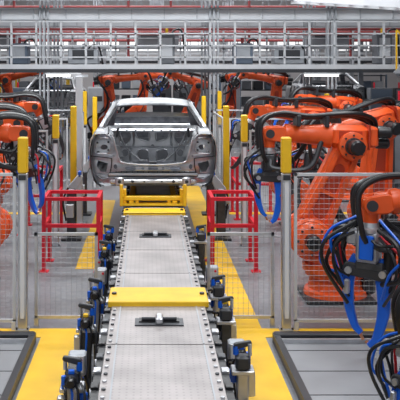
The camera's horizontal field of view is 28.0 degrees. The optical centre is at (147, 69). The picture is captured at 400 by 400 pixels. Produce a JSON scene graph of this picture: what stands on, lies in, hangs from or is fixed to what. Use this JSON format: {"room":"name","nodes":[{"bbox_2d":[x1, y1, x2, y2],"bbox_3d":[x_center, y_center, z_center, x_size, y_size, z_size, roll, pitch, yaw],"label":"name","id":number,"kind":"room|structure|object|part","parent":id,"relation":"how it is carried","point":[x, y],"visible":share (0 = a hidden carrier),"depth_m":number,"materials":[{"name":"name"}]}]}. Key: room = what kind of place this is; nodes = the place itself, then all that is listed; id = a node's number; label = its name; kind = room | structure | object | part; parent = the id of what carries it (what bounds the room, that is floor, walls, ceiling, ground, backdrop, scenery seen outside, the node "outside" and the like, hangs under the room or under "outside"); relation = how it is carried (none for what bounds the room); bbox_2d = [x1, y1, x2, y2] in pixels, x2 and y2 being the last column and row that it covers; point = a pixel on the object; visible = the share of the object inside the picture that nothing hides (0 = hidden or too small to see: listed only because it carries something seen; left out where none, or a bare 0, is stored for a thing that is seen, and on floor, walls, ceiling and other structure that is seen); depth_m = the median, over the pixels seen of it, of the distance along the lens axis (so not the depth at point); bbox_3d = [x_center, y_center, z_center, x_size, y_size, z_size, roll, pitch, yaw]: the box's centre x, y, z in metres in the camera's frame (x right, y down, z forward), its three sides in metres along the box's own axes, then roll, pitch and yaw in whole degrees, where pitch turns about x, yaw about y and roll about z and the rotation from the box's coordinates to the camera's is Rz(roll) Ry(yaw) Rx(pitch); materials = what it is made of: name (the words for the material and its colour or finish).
{"room":"factory floor","nodes":[
{"label":"factory floor","id":0,"kind":"room"},
{"bbox_2d":[0,113,394,399],"bbox_3d":[0.000,2.647,22.000,30.000,0.106,52.000,0,0,0],"label":"floor","id":1,"kind":"structure","parent":0,"point":[61,267],"depth_m":9.37,"materials":[{"name":"concrete"}]},
{"bbox_2d":[0,173,15,329],"bbox_3d":[-2.270,1.815,8.000,1.900,1.570,0.060,0,0,0],"label":"fence","id":2,"kind":"object","parent":1,"relation":"on","point":[13,321],"visible":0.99,"depth_m":7.99,"materials":[{"name":"grey metal"}]},
{"bbox_3d":[-2.270,1.815,8.000,1.900,1.570,0.060,0,0,0],"label":"panel","id":3,"kind":"part","parent":2,"relation":"part of","materials":[{"name":"grey paint"}]},
{"bbox_2d":[0,331,35,399],"bbox_3d":[-2.235,2.550,6.410,2.330,0.100,2.520,0,0,0],"label":"platform","id":4,"kind":"object","parent":1,"relation":"on","point":[16,347],"visible":1,"depth_m":7.10,"materials":[{"name":"grey metal"}]},
{"bbox_2d":[0,102,43,186],"bbox_3d":[-2.461,1.488,11.199,1.962,2.224,0.870,0,0,-11],"label":"robot","id":5,"kind":"object","parent":1,"relation":"on","point":[13,145],"visible":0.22,"depth_m":11.08,"materials":[{"name":"orange metal"}]},
{"bbox_2d":[15,137,30,330],"bbox_3d":[-1.250,1.635,8.000,0.135,1.930,0.135,0,0,0],"label":"fence post","id":6,"kind":"object","parent":1,"relation":"on","point":[22,141],"depth_m":7.95,"materials":[{"name":"grey metal"}]},
{"bbox_2d":[13,82,32,126],"bbox_3d":[-4.600,1.525,29.483,0.800,2.150,0.535,0,0,0],"label":"tall cabinet","id":7,"kind":"object","parent":1,"relation":"on","point":[15,89],"visible":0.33,"depth_m":29.25,"materials":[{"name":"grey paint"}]},
{"bbox_2d":[1,130,47,243],"bbox_3d":[-2.425,1.750,12.000,1.850,1.700,0.060,0,0,0],"label":"fence panel","id":8,"kind":"object","parent":1,"relation":"on","point":[46,131],"visible":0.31,"depth_m":11.98,"materials":[{"name":"grey paint"}]},
{"bbox_2d":[0,110,55,244],"bbox_3d":[-1.978,1.533,9.636,1.738,2.134,0.881,0,0,-5],"label":"robot","id":9,"kind":"object","parent":1,"relation":"on","point":[8,133],"visible":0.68,"depth_m":9.51,"materials":[{"name":"orange metal"}]},
{"bbox_2d":[0,73,59,147],"bbox_3d":[-4.234,1.212,27.106,2.504,2.776,0.870,0,0,-7],"label":"robot","id":10,"kind":"object","parent":1,"relation":"on","point":[6,79],"visible":0.25,"depth_m":26.89,"materials":[{"name":"orange paint"}]},
{"bbox_2d":[0,91,64,203],"bbox_3d":[-2.359,1.475,13.460,1.897,2.251,0.873,0,0,-6],"label":"robot","id":11,"kind":"object","parent":1,"relation":"on","point":[40,110],"visible":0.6,"depth_m":13.31,"materials":[{"name":"orange paint"}]},
{"bbox_2d":[1,118,67,204],"bbox_3d":[-2.425,1.750,15.000,1.850,1.700,0.060,0,0,0],"label":"fence panel","id":12,"kind":"object","parent":1,"relation":"on","point":[66,119],"visible":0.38,"depth_m":14.98,"materials":[{"name":"grey paint"}]},
{"bbox_2d":[1,110,69,180],"bbox_3d":[-2.425,1.750,18.200,1.850,1.700,0.060,0,0,0],"label":"fence panel","id":13,"kind":"object","parent":1,"relation":"on","point":[48,110],"visible":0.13,"depth_m":18.18,"materials":[{"name":"grey paint"}]},
{"bbox_2d":[17,165,62,235],"bbox_3d":[-1.725,2.099,13.000,0.670,1.002,0.920,0,0,0],"label":"guard rail","id":14,"kind":"object","parent":1,"relation":"on","point":[40,166],"visible":0.25,"depth_m":13.38,"materials":[{"name":"red"}]},
{"bbox_2d":[15,75,69,128],"bbox_3d":[-4.600,1.400,35.000,2.270,2.400,0.870,0,0,0],"label":"rack","id":15,"kind":"object","parent":1,"relation":"on","point":[67,82],"visible":0.08,"depth_m":34.70,"materials":[{"name":"grey metal"}]},
{"bbox_2d":[36,118,69,148],"bbox_3d":[-3.000,2.045,26.300,0.900,1.110,4.200,0,0,0],"label":"carrier","id":16,"kind":"object","parent":1,"relation":"on","point":[63,121],"visible":0.2,"depth_m":26.02,"materials":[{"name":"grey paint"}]},
{"bbox_2d":[20,76,87,117],"bbox_3d":[-3.000,0.826,26.317,1.820,1.289,4.365,0,0,0],"label":"car","id":17,"kind":"object","parent":16,"relation":"on","point":[68,91],"visible":0.37,"depth_m":24.91,"materials":[{"name":"metal"}]},
{"bbox_2d":[52,115,60,246],"bbox_3d":[-1.360,1.630,11.800,0.135,1.940,0.135,0,0,0],"label":"fence post","id":18,"kind":"object","parent":1,"relation":"on","point":[55,118],"visible":0.72,"depth_m":11.76,"materials":[{"name":"metal"}]},
{"bbox_2d":[34,232,97,326],"bbox_3d":[-0.830,2.125,8.120,0.640,0.950,0.060,0,0,0],"label":"gate","id":19,"kind":"object","parent":1,"relation":"on","point":[36,317],"depth_m":8.11,"materials":[{"name":"grey metal"}]},
{"bbox_2d":[39,190,102,272],"bbox_3d":[-0.990,2.119,10.600,0.820,0.962,0.720,0,0,0],"label":"guard rail","id":20,"kind":"object","parent":1,"relation":"on","point":[46,222],"visible":0.77,"depth_m":10.28,"materials":[{"name":"red metal"}]},
{"bbox_2d":[61,171,82,240],"bbox_3d":[-1.160,2.075,12.293,0.320,1.050,0.315,0,0,0],"label":"control pedestal","id":21,"kind":"object","parent":1,"relation":"on","point":[70,216],"visible":0.81,"depth_m":12.23,"materials":[{"name":"grey metal"}]},
{"bbox_2d":[57,355,87,399],"bbox_3d":[-0.493,2.247,5.281,0.213,0.706,0.302,0,0,0],"label":"clamp","id":22,"kind":"object","parent":1,"relation":"on","point":[71,385],"visible":1,"depth_m":5.23,"materials":[{"name":"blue metal"}]},
{"bbox_2d":[70,106,77,231],"bbox_3d":[-1.200,1.590,12.900,0.135,2.020,0.135,0,0,0],"label":"fence post","id":23,"kind":"object","parent":1,"relation":"on","point":[73,109],"visible":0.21,"depth_m":12.85,"materials":[{"name":"metal"}]},
{"bbox_2d":[64,350,89,399],"bbox_3d":[-0.521,2.340,5.895,0.202,0.520,0.210,0,0,0],"label":"stand","id":24,"kind":"object","parent":1,"relation":"on","point":[82,354],"visible":0.43,"depth_m":5.86,"materials":[{"name":"silver metal"}]},
{"bbox_2d":[70,74,87,223],"bbox_3d":[-1.170,1.337,13.600,0.300,2.525,0.220,0,0,0],"label":"support column","id":25,"kind":"structure","parent":1,"relation":"on","point":[78,77],"depth_m":13.54,"materials":[{"name":"metal"}]},
{"bbox_2d":[83,112,83,164],"bbox_3d":[-1.400,1.750,16.200,0.060,1.700,2.200,0,0,0],"label":"fence panel","id":26,"kind":"object","parent":1,"relation":"on","point":[83,112],"visible":0.14,"depth_m":17.27,"materials":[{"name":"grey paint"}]},
{"bbox_2d":[83,91,87,179],"bbox_3d":[-1.500,1.550,19.000,0.135,2.100,0.135,0,0,0],"label":"fence post","id":27,"kind":"object","parent":1,"relation":"on","point":[84,92],"visible":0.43,"depth_m":18.95,"materials":[{"name":"metal"}]},
{"bbox_2d":[74,303,98,390],"bbox_3d":[-0.493,2.247,6.481,0.213,0.706,0.302,0,0,0],"label":"clamp","id":28,"kind":"object","parent":1,"relation":"on","point":[89,335],"visible":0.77,"depth_m":6.43,"materials":[{"name":"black metal"}]},
{"bbox_2d":[83,156,91,215],"bbox_3d":[-1.160,2.075,14.393,0.320,1.050,0.315,0,0,0],"label":"control pedestal","id":29,"kind":"object","parent":1,"relation":"on","point":[86,166],"visible":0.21,"depth_m":14.33,"materials":[{"name":"grey metal"}]},
{"bbox_2d":[92,97,96,189],"bbox_3d":[-1.130,1.585,17.000,0.135,2.030,0.135,0,0,0],"label":"fence post","id":30,"kind":"object","parent":1,"relation":"on","point":[94,99],"visible":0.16,"depth_m":16.95,"materials":[{"name":"metal"}]},
{"bbox_2d":[84,277,105,357],"bbox_3d":[-0.473,2.247,7.281,0.213,0.706,0.302,0,0,0],"label":"clamp","id":31,"kind":"object","parent":1,"relation":"on","point":[94,297],"visible":0.59,"depth_m":7.23,"materials":[{"name":"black metal"}]},
{"bbox_2d":[88,82,102,131],"bbox_3d":[-1.900,1.525,30.782,0.800,2.150,0.535,0,0,0],"label":"tall cabinet","id":32,"kind":"object","parent":1,"relation":"on","point":[93,91],"visible":0.4,"depth_m":30.54,"materials":[{"name":"grey metal"}]},
{"bbox_2d":[94,267,107,320],"bbox_3d":[-0.501,2.340,8.395,0.202,0.520,0.210,0,0,0],"label":"stand","id":33,"kind":"object","parent":1,"relation":"on","point":[102,271],"visible":0.38,"depth_m":8.35,"materials":[{"name":"silver metal"}]},
{"bbox_2d":[98,240,113,302],"bbox_3d":[-0.473,2.247,8.881,0.213,0.706,0.302,0,0,0],"label":"clamp","id":34,"kind":"object","parent":1,"relation":"on","point":[104,256],"visible":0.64,"depth_m":8.83,"materials":[{"name":"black metal"}]},
{"bbox_2d":[102,224,115,281],"bbox_3d":[-0.473,2.247,9.781,0.213,0.706,0.302,0,0,0],"label":"clamp","id":35,"kind":"object","parent":1,"relation":"on","point":[108,236],"visible":0.49,"depth_m":9.73,"materials":[{"name":"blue metal"}]},
{"bbox_2d":[100,75,140,112],"bbox_3d":[-1.300,1.400,38.000,2.270,2.400,0.870,0,0,0],"label":"rack","id":36,"kind":"object","parent":1,"relation":"on","point":[126,85],"visible":0.21,"depth_m":37.70,"materials":[{"name":"grey metal"}]},
{"bbox_2d":[87,73,160,151],"bbox_3d":[-0.785,1.273,25.696,2.397,2.654,0.871,0,0,-7],"label":"robot","id":37,"kind":"object","parent":1,"relation":"on","point":[107,81],"visible":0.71,"depth_m":25.48,"materials":[{"name":"orange paint"}]},
{"bbox_2d":[119,73,188,112],"bbox_3d":[0.205,1.238,29.602,2.576,2.725,0.873,0,0,-6],"label":"robot","id":38,"kind":"object","parent":1,"relation":"on","point":[142,93],"visible":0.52,"depth_m":29.39,"materials":[{"name":"orange paint"}]},
{"bbox_2d":[89,186,234,399],"bbox_3d":[0.083,2.212,9.267,0.890,0.775,13.533,0,0,0],"label":"conveyor line","id":39,"kind":"object","parent":1,"relation":"on","point":[159,339],"visible":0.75,"depth_m":5.95,"materials":[{"name":"paint"}]},
{"bbox_2d":[120,184,186,206],"bbox_3d":[0.070,1.715,12.613,0.915,0.300,3.395,0,0,0],"label":"carrier","id":40,"kind":"object","parent":39,"relation":"on","point":[132,197],"visible":0.52,"depth_m":10.98,"materials":[{"name":"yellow metal"}]},
{"bbox_2d":[89,97,216,186],"bbox_3d":[0.070,1.042,13.217,1.838,1.186,4.365,0,0,0],"label":"car","id":41,"kind":"object","parent":40,"relation":"on","point":[134,148],"visible":1,"depth_m":11.64,"materials":[{"name":"metal"}]},
{"bbox_2d":[153,81,170,111],"bbox_3d":[0.600,1.525,34.483,0.800,2.150,0.535,0,0,0],"label":"tall cabinet","id":42,"kind":"object","parent":1,"relation":"on","point":[167,93],"visible":0.21,"depth_m":34.24,"materials":[{"name":"grey metal"}]},
{"bbox_2d":[0,0,362,85],"bbox_3d":[0.000,0.075,27.300,18.800,5.050,15.600,0,0,0],"label":"truss","id":43,"kind":"object","parent":1,"relation":"on","point":[360,75],"visible":0.02,"depth_m":26.48,"materials":[{"name":"metal"}]},
{"bbox_2d":[0,1,399,55],"bbox_3d":[0.000,-1.400,25.907,18.000,2.000,7.885,0,0,0],"label":"sprinkler pipework","id":44,"kind":"object","parent":43,"relation":"hanging from","point":[2,30],"visible":0.42,"depth_m":24.45,"materials":[{"name":"red"}]},
{"bbox_2d":[152,73,211,134],"bbox_3d":[1.159,1.246,26.543,2.034,2.708,0.876,0,0,-6],"label":"robot","id":45,"kind":"object","parent":1,"relation":"on","point":[195,92],"visible":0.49,"depth_m":26.50,"materials":[{"name":"orange paint"}]},
{"bbox_2d":[173,85,191,112],"bbox_3d":[1.500,1.525,34.983,0.800,2.150,0.535,0,0,0],"label":"tall cabinet","id":46,"kind":"object","parent":1,"relation":"on","point":[178,109],"visible":0.16,"depth_m":34.75,"materials":[{"name":"grey metal"}]},
{"bbox_2d":[0,1,371,132],"bbox_3d":[0.000,-0.100,32.080,18.080,5.400,2.400,0,0,0],"label":"walkway","id":47,"kind":"object","parent":1,"relation":"on","point":[228,61],"visible":0.15,"depth_m":30.97,"materials":[{"name":"grey paint"}]},
{"bbox_2d":[174,74,220,117],"bbox_3d":[2.400,1.400,39.000,2.270,2.400,0.870,0,0,0],"label":"rack","id":48,"kind":"object","parent":1,"relation":"on","point":[181,82],"visible":0.04,"depth_m":38.70,"materials":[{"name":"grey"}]},
{"bbox_2d":[189,87,207,127],"bbox_3d":[2.000,1.525,30.983,0.800,2.150,0.535,0,0,0],"label":"tall cabinet","id":49,"kind":"object","parent":1,"relation":"on","point":[190,88],"visible":0.15,"depth_m":30.75,"materials":[{"name":"grey"}]},
{"bbox_2d":[0,1,399,174],"bbox_3d":[0.000,-0.100,21.580,18.080,5.400,3.400,0,0,0],"label":"walkway","id":50,"kind":"object","parent":1,"relation":"on","point":[330,18],"visible":0.81,"depth_m":20.05,"materials":[{"name":"grey paint"}]},
{"bbox_2d":[9,38,38,63],"bbox_3d":[-3.263,-0.477,21.190,0.775,0.750,0.520,0,0,0],"label":"cabinet","id":51,"kind":"object","parent":50,"relation":"on","point":[17,50],"visible":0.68,"depth_m":20.95,"materials":[{"name":"grey metal"}]},
{"bbox_2d":[45,73,81,75],"bbox_3d":[-2.100,0.112,19.820,0.900,0.083,0.160,0,0,0],"label":"lamp","id":52,"kind":"object","parent":50,"relation":"attached to","point":[46,74],"visible":0.72,"depth_m":19.74,"materials":[{"name":"white paint"}]},
{"bbox_2d":[68,43,103,63],"bbox_3d":[-1.638,-0.402,21.190,0.924,0.600,0.520,0,0,0],"label":"cabinet","id":53,"kind":"object","parent":50,"relation":"on","point":[71,52],"visible":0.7,"depth_m":20.95,"materials":[{"name":"metal"}]},
{"bbox_2d":[161,28,183,63],"bbox_3d":[0.662,-0.608,21.190,0.725,1.012,0.520,0,0,0],"label":"cabinet","id":54,"kind":"object","parent":50,"relation":"on","point":[166,39],"visible":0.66,"depth_m":20.95,"materials":[{"name":"grey metal"}]},
{"bbox_2d":[232,38,261,63],"bbox_3d":[2.637,-0.477,21.190,0.775,0.750,0.520,0,0,0],"label":"cabinet","id":55,"kind":"object","parent":50,"relation":"on","point":[240,50],"visible":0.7,"depth_m":20.95,"materials":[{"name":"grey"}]},
{"bbox_2d":[271,43,306,63],"bbox_3d":[3.762,-0.402,21.190,0.924,0.600,0.520,0,0,0],"label":"cabinet","id":56,"kind":"object","parent":50,"relation":"on","point":[274,52],"visible":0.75,"depth_m":20.95,"materials":[{"name":"metal"}]},
{"bbox_2d":[303,73,339,75],"bbox_3d":[4.300,0.112,19.820,0.900,0.083,0.160,0,0,0],"label":"lamp","id":57,"kind":"object","parent":50,"relation":"attached to","point":[305,74],"visible":1,"depth_m":19.74,"materials":[{"name":"white paint"}]},
{"bbox_2d":[372,28,399,63],"bbox_3d":[6.362,-0.608,21.190,0.725,1.012,0.520,0,0,0],"label":"cabinet","id":58,"kind":"object","parent":50,"relation":"on","point":[377,39],"visible":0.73,"depth_m":20.95,"materials":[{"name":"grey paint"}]},
{"bbox_2d":[193,224,206,282],"bbox_3d":[0.643,2.247,9.819,0.213,0.706,0.302,0,0,0],"label":"clamp","id":59,"kind":"object","parent":1,"relation":"on","point":[200,241],"visible":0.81,"depth_m":9.76,"materials":[{"name":"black metal"}]},
{"bbox_2d":[200,96,205,188],"bbox_3d":[1.220,1.585,17.500,0.135,2.030,0.135,0,0,0],"label":"fence post","id":60,"kind":"object","parent":1,"relation":"on","point":[203,98],"visible":0.46,"depth_m":17.45,"materials":[{"name":"metal"}]},
{"bbox_2d":[201,174,215,215],"bbox_3d":[1.110,2.075,14.408,0.320,1.050,0.315,0,0,0],"label":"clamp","id":61,"kind":"object","parent":1,"relation":"on","point":[210,186],"visible":0.12,"depth_m":14.33,"materials":[{"name":"grey metal"}]},
{"bbox_2d":[206,265,216,310],"bbox_3d":[0.679,2.340,8.495,0.202,0.520,0.210,0,0,0],"label":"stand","id":62,"kind":"object","parent":1,"relation":"on","point":[213,268],"visible":0.16,"depth_m":8.44,"materials":[{"name":"silver metal"}]},
{"bbox_2d":[207,274,227,316],"bbox_3d":[0.643,2.247,7.419,0.213,0.706,0.302,0,0,0],"label":"clamp","id":63,"kind":"object","parent":1,"relation":"on","point":[218,291],"visible":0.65,"depth_m":7.37,"materials":[{"name":"silver metal"}]},
{"bbox_2d":[213,112,222,189],"bbox_3d":[1.420,1.750,16.200,0.060,1.700,2.200,0,0,0],"label":"fence panel","id":64,"kind":"object","parent":1,"relation":"on","point":[215,113],"visible":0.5,"depth_m":15.67,"materials":[{"name":"grey paint"}]},
{"bbox_2d":[217,91,221,178],"bbox_3d":[1.700,1.550,19.000,0.135,2.100,0.135,0,0,0],"label":"fence post","id":65,"kind":"object","parent":1,"relation":"on","point":[219,93],"visible":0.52,"depth_m":18.96,"materials":[{"name":"metal"}]},
{"bbox_2d":[212,172,231,240],"bbox_3d":[1.110,2.075,12.307,0.320,1.050,0.315,0,0,0],"label":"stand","id":66,"kind":"object","parent":1,"relation":"on","point":[221,206],"visible":0.69,"depth_m":12.23,"materials":[{"name":"grey metal"}]},
{"bbox_2d":[213,296,236,361],"bbox_3d":[0.643,2.247,6.719,0.213,0.706,0.302,0,0,0],"label":"clamp","id":67,"kind":"object","parent":1,"relation":"on","point":[225,323],"visible":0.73,"depth_m":6.66,"materials":[{"name":"silver metal"}]},
{"bbox_2d":[223,106,230,230],"bbox_3d":[1.270,1.590,13.000,0.135,2.020,0.135,0,0,0],"label":"fence post","id":68,"kind":"object","parent":1,"relation":"on","point":[225,108],"visible":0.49,"depth_m":12.95,"materials":[{"name":"metal"}]},
{"bbox_2d":[205,190,260,272],"bbox_3d":[1.110,2.119,10.600,0.680,0.962,0.720,0,0,0],"label":"guard rail","id":69,"kind":"object","parent":1,"relation":"on","point":[252,222],"visible":0.69,"depth_m":10.28,"materials":[{"name":"red metal"}]},
{"bbox_2d":[227,339,245,385],"bbox_3d":[0.679,2.340,6.145,0.202,0.520,0.210,0,0,0],"label":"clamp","id":70,"kind":"object","parent":1,"relation":"on","point":[230,342],"visible":0.1,"depth_m":6.11,"materials":[{"name":"silver metal"}]},
{"bbox_2d":[226,340,254,399],"bbox_3d":[0.653,2.247,5.619,0.213,0.706,0.302,0,0,0],"label":"clamp","id":71,"kind":"object","parent":1,"relation":"on","point":[242,373],"visible":0.91,"depth_m":5.57,"materials":[{"name":"silver metal"}]},
{"bbox_2d":[207,232,274,326],"bbox_3d":[0.940,2.125,8.120,0.680,0.950,0.060,0,0,0],"label":"gate","id":72,"kind":"object","parent":1,"relation":"on","point":[272,320],"depth_m":8.11,"materials":[{"name":"grey metal"}]},
{"bbox_2d":[211,73,273,131],"bbox_3d":[3.426,1.228,28.604,2.618,2.744,0.873,0,0,-6],"label":"robot","id":73,"kind":"object","parent":1,"relation":"on","point":[230,101],"visible":0.3,"depth_m":28.35,"materials":[{"name":"orange paint"}]},
{"bbox_2d":[239,115,247,246],"bbox_3d":[1.420,1.630,11.800,0.135,1.940,0.135,0,0,0],"label":"fence post","id":74,"kind":"object","parent":1,"relation":"on","point":[244,118],"visible":0.78,"depth_m":11.76,"materials":[{"name":"metal"}]},
{"bbox_2d":[215,110,285,180],"bbox_3d":[2.445,1.750,18.200,1.850,1.700,0.060,0,0,0],"label":"fence panel","id":75,"kind":"object","parent":1,"relation":"on","point":[215,110],"visible":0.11,"depth_m":18.20,"materials":[{"name":"grey paint"}]},
{"bbox_2d":[229,157,280,219],"bbox_3d":[1.900,2.099,14.300,0.820,1.002,0.920,0,0,0],"label":"guard rail","id":76,"kind":"object","parent":1,"relation":"on","point":[233,159],"visible":0.52,"depth_m":14.29,"materials":[{"name":"red"}]},
{"bbox_2d":[223,73,294,153],"bbox_3d":[3.577,1.253,25.100,2.418,2.694,0.870,0,0,-7],"label":"robot","id":77,"kind":"object","parent":1,"relation":"on","point":[277,82],"visible":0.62,"depth_m":25.09,"materials":[{"name":"orange paint"}]},
{"bbox_2d":[240,74,289,127],"bbox_3d":[5.200,1.400,36.000,2.270,2.400,0.870,0,0,0],"label":"rack","id":78,"kind":"object","parent":1,"relation":"on","point":[245,85],"visible":0.35,"depth_m":35.70,"materials":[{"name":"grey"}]},
{"bbox_2d":[229,118,327,208],"bbox_3d":[2.445,1.750,15.000,1.850,1.700,0.060,0,0,0],"label":"fence panel","id":79,"kind":"object","parent":1,"relation":"on","point":[230,119],"visible":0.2,"depth_m":14.98,"materials":[{"name":"grey paint"}]},
{"bbox_2d":[229,95,340,224],"bbox_3d":[2.243,1.505,13.153,1.884,2.190,0.878,0,0,-5],"label":"robot","id":80,"kind":"object","parent":1,"relation":"on","point":[254,111],"visible":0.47,"depth_m":13.10,"materials":[{"name":"orange metal"}]},
{"bbox_2d":[278,137,293,330],"bbox_3d":[1.380,1.635,8.000,0.135,1.930,0.135,0,0,0],"label":"fence post","id":81,"kind":"object","parent":1,"relation":"on","point":[286,142],"depth_m":7.95,"materials":[{"name":"grey metal"}]},
{"bbox_2d":[249,130,357,237],"bbox_3d":[2.445,1.750,12.000,1.850,1.700,0.060,0,0,0],"label":"fence panel","id":82,"kind":"object","parent":1,"relation":"on","point":[250,131],"visible":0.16,"depth_m":12.00,"materials":[{"name":"grey paint"}]},
{"bbox_2d":[243,111,392,304],"bbox_3d":[1.927,1.531,9.166,1.712,2.138,0.881,0,0,-5],"label":"robot","id":83,"kind":"object","parent":1,"relation":"on","point":[347,143],"visible":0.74,"depth_m":9.08,"materials":[{"name":"orange metal"}]},
{"bbox_2d":[273,86,368,201],"bbox_3d":[3.564,1.458,16.016,2.058,2.283,0.869,0,0,-10],"label":"robot","id":84,"kind":"object","parent":1,"relation":"on","point":[339,102],"visible":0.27,"depth_m":15.98,"materials":[{"name":"orange metal"}]},
{"bbox_2d":[272,331,399,399],"bbox_3d":[2.295,2.550,6.410,2.210,0.100,2.520,0,0,0],"label":"platform","id":85,"kind":"object","parent":1,"relation":"on","point":[319,365],"visible":0.83,"depth_m":6.98,"materials":[{"name":"grey metal"}]},
{"bbox_2d":[291,97,399,263],"bbox_3d":[2.812,1.478,10.490,2.023,2.245,0.869,0,0,-23],"label":"robot","id":86,"kind":"object","parent":1,"relation":"on","point":[375,160],"visible":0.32,"depth_m":10.48,"materials":[{"name":"orange metal"}]},
{"bbox_2d":[293,173,399,329],"bbox_3d":[2.260,1.815,8.000,1.600,1.570,0.060,0,0,0],"label":"fence","id":87,"kind":"object","parent":1,"relation":"on","point":[296,321],"visible":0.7,"depth_m":7.99,"materials":[{"name":"grey metal"}]},
{"bbox_3d":[2.260,1.815,8.000,1.600,1.570,0.060,0,0,0],"label":"panel","id":88,"kind":"part","parent":87,"relation":"part of","materials":[{"name":"grey paint"}]},
{"bbox_2d":[319,172,399,347],"bbox_3d":[3.106,1.682,7.007,3.151,1.835,0.892,0,0,4],"label":"robot","id":89,"kind":"object","parent":1,"relation":"on","point":[372,237],"visible":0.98,"depth_m":7.11,"materials":[{"name":"orange"}]},
{"bbox_2d":[333,74,386,90],"bbox_3d":[9.500,1.400,36.000,2.270,2.400,0.870,0,0,0],"label":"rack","id":90,"kind":"object","parent":1,"relation":"on","point":[367,84],"visible":0.12,"depth_m":35.70,"materials":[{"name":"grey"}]},
{"bbox_2d":[367,82,392,109],"bbox_3d":[8.400,1.525,28.983,0.800,2.150,0.535,0,0,0],"label":"tall cabinet","id":91,"kind":"object","parent":1,"relation":"on","point":[372,93],"visible":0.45,"depth_m":28.74,"materials":[{"name":"grey metal"}]},
{"bbox_2d":[367,286,399,399],"bbox_3d":[3.228,1.879,5.502,3.278,1.788,0.886,0,0,-1],"label":"robot","id":92,"kind":"object","parent":1,"relation":"on","point":[389,345],"visible":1,"depth_m":5.74},
{"bbox_2d":[392,91,399,187],"bbox_3d":[5.600,1.525,17.183,0.800,2.150,0.535,0,0,0],"label":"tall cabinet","id":93,"kind":"object","parent":1,"relation":"on","point":[396,145],"visible":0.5,"depth_m":16.94,"materials":[{"name":"grey"}]},
{"bbox_2d":[393,82,399,99],"bbox_3d":[9.300,1.525,28.983,0.800,2.150,0.535,0,0,0],"label":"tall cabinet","id":94,"kind":"object","parent":1,"relation":"on","point":[395,90],"visible":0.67,"depth_m":28.77,"materials":[{"name":"grey"}]},
{"bbox_2d":[394,30,399,77],"bbox_3d":[7.250,0.829,18.600,2.838,3.587,0.850,0,0,0],"label":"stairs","id":95,"kind":"structure","parent":1,"relation":"on","point":[397,70],"depth_m":18.98,"materials":[{"name":"metal"}]},
{"bbox_3d":[5.700,1.970,26.100,0.900,1.260,4.200,0,0,0],"label":"carrier","id":96,"kind":"object","parent":1,"relation":"on","visible":0},
{"bbox_2d":[285,73,366,106],"bbox_3d":[5.700,0.675,26.117,1.820,1.289,4.365,0,0,0],"label":"car","id":97,"kind":"object","parent":96,"relation":"on","point":[356,86],"visible":0.34,"depth_m":25.13,"materials":[{"name":"metal"}]},
{"bbox_2d":[0,1,397,112],"bbox_3d":[0.000,-1.650,48.100,30.000,8.500,0.200,0,0,0],"label":"wall","id":98,"kind":"structure","parent":0,"point":[392,78],"depth_m":48.01,"materials":[{"name":"paint"}]},
{"bbox_2d":[26,42,69,51],"bbox_3d":[-6.000,-2.300,47.940,2.620,2.430,0.100,0,0,0],"label":"window","id":99,"kind":"structure","parent":98,"relation":"in","point":[31,43],"depth_m":47.95,"materials":[{"name":"white glass"}]},
{"bbox_2d":[76,42,119,51],"bbox_3d":[-3.000,-2.300,47.940,2.620,2.430,0.100,0,0,0],"label":"window","id":100,"kind":"structure","parent":98,"relation":"in","point":[77,43],"depth_m":47.95,"materials":[{"name":"white glass"}]},
{"bbox_2d":[130,42,157,51],"bbox_3d":[0.000,-2.300,47.940,2.620,2.430,0.100,0,0,0],"label":"window","id":101,"kind":"structure","parent":98,"relation":"in","point":[131,43],"depth_m":47.95,"materials":[{"name":"white glass"}]},
{"bbox_2d":[176,42,219,51],"bbox_3d":[3.000,-2.300,47.940,2.620,2.430,0.100,0,0,0],"label":"window","id":102,"kind":"structure","parent":98,"relation":"in","point":[192,43],"depth_m":47.95,"materials":[{"name":"white glass"}]},
{"bbox_2d":[226,42,269,51],"bbox_3d":[6.000,-2.300,47.940,2.620,2.430,0.100,0,0,0],"label":"window","id":103,"kind":"structure","parent":98,"relation":"in","point":[255,43],"depth_m":47.95,"materials":[{"name":"white"}]},
{"bbox_2d":[276,42,318,51],"bbox_3d":[9.000,-2.300,47.940,2.620,2.430,0.100,0,0,0],"label":"window","id":104,"kind":"structure","parent":98,"relation":"in","point":[277,43],"depth_m":47.95,"materials":[{"name":"white glass"}]},
{"bbox_2d":[339,42,369,51],"bbox_3d":[12.000,-2.300,47.940,2.620,2.430,0.100,0,0,0],"label":"window","id":105,"kind":"structure","parent":98,"relation":"in","point":[355,43],"depth_m":47.95,"materials":[{"name":"white"}]},
{"bbox_3d":[0.000,-6.000,22.000,30.400,0.200,52.000,0,0,0],"label":"ceiling","id":106,"kind":"structure","parent":0,"visible":0},
{"bbox_2d":[0,1,367,145],"bbox_3d":[0.500,-1.650,27.483,14.000,8.500,0.835,0,0,0],"label":"ventilation duct","id":107,"kind":"object","parent":106,"relation":"hanging from","point":[2,41],"visible":0.09,"depth_m":27.25,"materials":[{"name":"metal"}]},
{"bbox_2d":[291,0,399,10],"bbox_3d":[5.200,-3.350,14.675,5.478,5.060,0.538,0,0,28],"label":"lamp","id":108,"kind":"object","parent":106,"relation":"hanging from","point":[369,4],"visible":1,"depth_m":15.21,"materials":[{"name":"white plastic"}]}
]}

